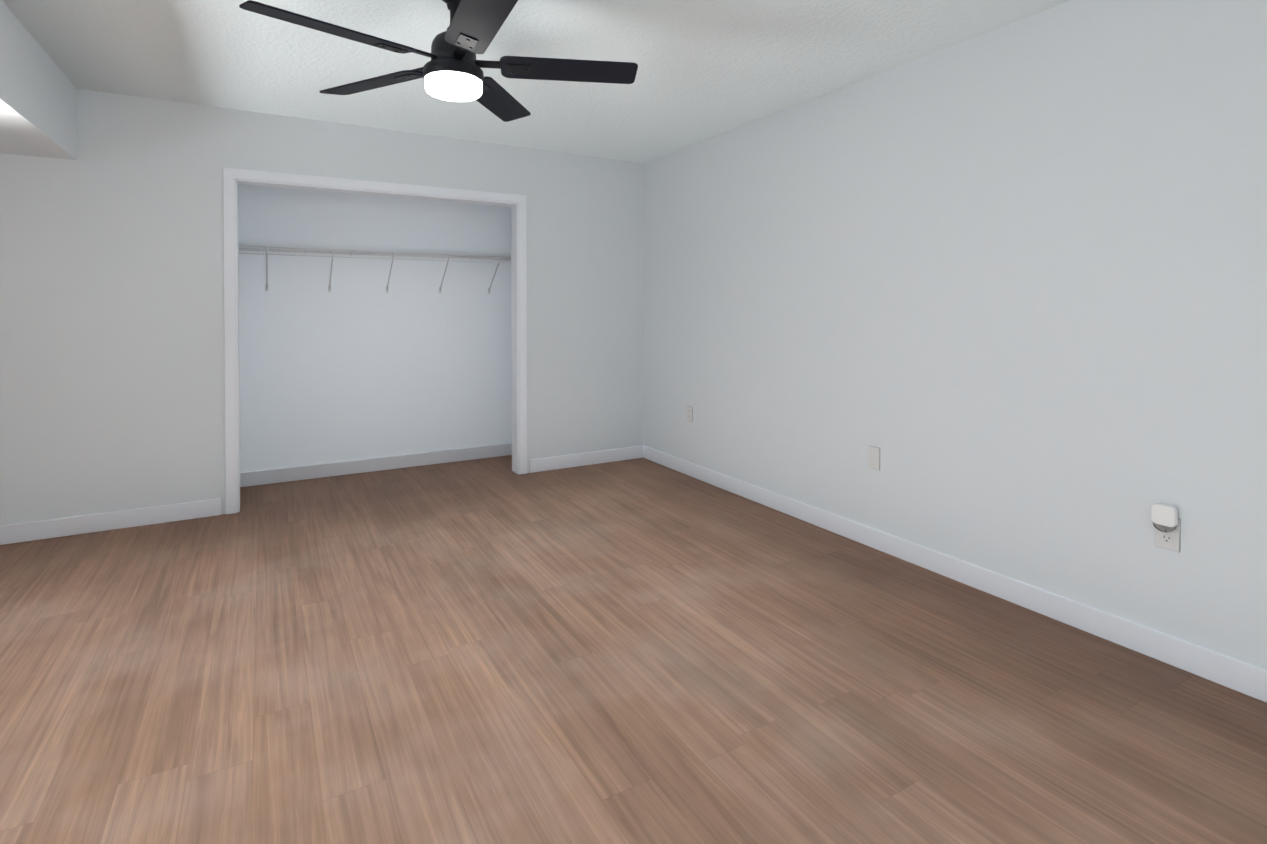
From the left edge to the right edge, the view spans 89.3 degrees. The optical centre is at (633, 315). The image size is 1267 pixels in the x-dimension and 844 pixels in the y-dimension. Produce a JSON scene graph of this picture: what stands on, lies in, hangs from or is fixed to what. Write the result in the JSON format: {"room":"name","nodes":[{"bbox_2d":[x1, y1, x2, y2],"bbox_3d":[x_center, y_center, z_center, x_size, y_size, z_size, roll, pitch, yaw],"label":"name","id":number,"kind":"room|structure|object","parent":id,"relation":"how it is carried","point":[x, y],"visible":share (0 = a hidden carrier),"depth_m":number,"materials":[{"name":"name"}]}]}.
{"room":"empty bedroom","nodes":[
{"label":"empty bedroom","id":0,"kind":"room"},
{"bbox_2d":[0,89,643,525],"bbox_3d":[-2.682,-0.025,3.796,6.920,2.440,0.120,0,1,-30],"label":"wall","id":1,"kind":"structure","parent":0,"point":[112,377],"depth_m":3.74,"materials":[{"name":"white paint"}]},
{"bbox_2d":[0,498,220,544],"bbox_3d":[-3.916,1.154,3.017,3.330,0.100,0.017,0,1,-30],"label":"baseboard","id":2,"kind":"structure","parent":1,"relation":"attached to","point":[67,526],"depth_m":3.58,"materials":[{"name":"white"}]},
{"bbox_2d":[223,167,526,513],"bbox_3d":[-1.662,0.172,4.388,1.807,2.031,0.128,0,1,-30],"label":"door frame","id":3,"kind":"structure","parent":1,"relation":"in","point":[515,328],"depth_m":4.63,"materials":[{"name":"white wood"}]},
{"bbox_2d":[529,445,643,472],"bbox_3d":[-0.355,1.129,5.075,0.985,0.100,0.017,0,1,-30],"label":"baseboard","id":4,"kind":"structure","parent":1,"relation":"attached to","point":[612,455],"depth_m":5.06,"materials":[{"name":"white wood"}]},
{"bbox_2d":[238,184,511,472],"bbox_3d":[-1.811,-0.037,4.738,2.710,2.440,0.640,0,1,-30],"label":"wall","id":5,"kind":"structure","parent":0,"point":[357,362],"depth_m":4.86,"materials":[{"name":"paint"}]},
{"bbox_2d":[238,245,510,293],"bbox_3d":[-1.832,-0.326,4.770,2.470,0.297,0.317,0,1,-30],"label":"wire shelf","id":6,"kind":"object","parent":5,"relation":"attached to","point":[431,255],"visible":0.75,"depth_m":4.63,"materials":[{"name":"white metal"}]},
{"bbox_2d":[240,443,511,486],"bbox_3d":[-1.907,1.131,4.917,2.470,0.100,0.017,0,1,-30],"label":"baseboard","id":7,"kind":"structure","parent":5,"relation":"attached to","point":[252,478],"depth_m":4.86,"materials":[{"name":"white wood"}]},
{"bbox_2d":[2,0,1071,162],"bbox_3d":[-1.145,-1.273,1.122,6.920,0.120,7.900,0,1,-30],"label":"ceiling","id":8,"kind":"structure","parent":0,"point":[707,69],"depth_m":3.03,"materials":[{"name":"paint"}]},
{"bbox_2d":[0,0,76,159],"bbox_3d":[-2.548,-1.013,-0.055,2.710,0.410,6.660,0,1,-30],"label":"soffit beam","id":9,"kind":"structure","parent":8,"relation":"attached to","point":[38,103],"depth_m":2.92,"materials":[{"name":"white paint"}]},
{"bbox_2d":[239,0,637,121],"bbox_3d":[-0.639,-1.013,2.276,1.292,0.427,1.258,0,1,-30],"label":"fan","id":10,"kind":"object","parent":8,"relation":"hanging from","point":[451,70],"visible":1,"depth_m":2.27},
{"bbox_2d":[0,455,1266,843],"bbox_3d":[-1.145,1.277,1.154,6.920,0.100,7.900,0,1,-30],"label":"floor","id":11,"kind":"structure","parent":0,"point":[500,651],"depth_m":2.09,"materials":[{"name":"wood"}]},
{"bbox_2d":[644,0,1266,669],"bbox_3d":[1.642,-0.013,2.749,0.120,2.440,7.900,0,1,-30],"label":"wall","id":12,"kind":"structure","parent":0,"point":[998,296],"depth_m":2.70,"materials":[{"name":"white paint"}]},
{"bbox_2d":[686,406,692,421],"bbox_3d":[0.413,0.728,4.757,0.008,0.117,0.073,0,1,-30],"label":"duplex electrical outlet","id":13,"kind":"object","parent":12,"relation":"attached to","point":[689,413],"visible":1,"depth_m":4.75,"materials":[{"name":"grey plastic"}]},
{"bbox_2d":[868,446,879,470],"bbox_3d":[1.244,0.735,3.321,0.007,0.117,0.073,0,1,-30],"label":"electrical outlet plate","id":14,"kind":"object","parent":12,"relation":"attached to","point":[873,457],"visible":1,"depth_m":3.31,"materials":[{"name":"grey plastic"}]},
{"bbox_2d":[644,446,1266,702],"bbox_3d":[1.744,1.161,2.453,0.017,0.100,6.660,0,1,-30],"label":"baseboard","id":15,"kind":"structure","parent":12,"relation":"attached to","point":[1248,679],"depth_m":2.66,"materials":[{"name":"white"}]},
{"bbox_2d":[1151,503,1180,552],"bbox_3d":[1.852,0.738,2.235,0.040,0.160,0.073,0,1,-30],"label":"duplex electrical outlet","id":16,"kind":"object","parent":12,"relation":"attached to","point":[1166,522],"visible":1,"depth_m":2.23,"materials":[{"name":"grey plastic"}]},
{"bbox_2d":[1151,503,1177,532],"bbox_3d":[1.849,0.704,2.233,0.032,0.093,0.068,0,1,-30],"label":"night light","id":17,"kind":"object","parent":16,"relation":"attached to","point":[1164,517],"depth_m":2.22,"materials":[{"name":"white plastic"}]}
]}

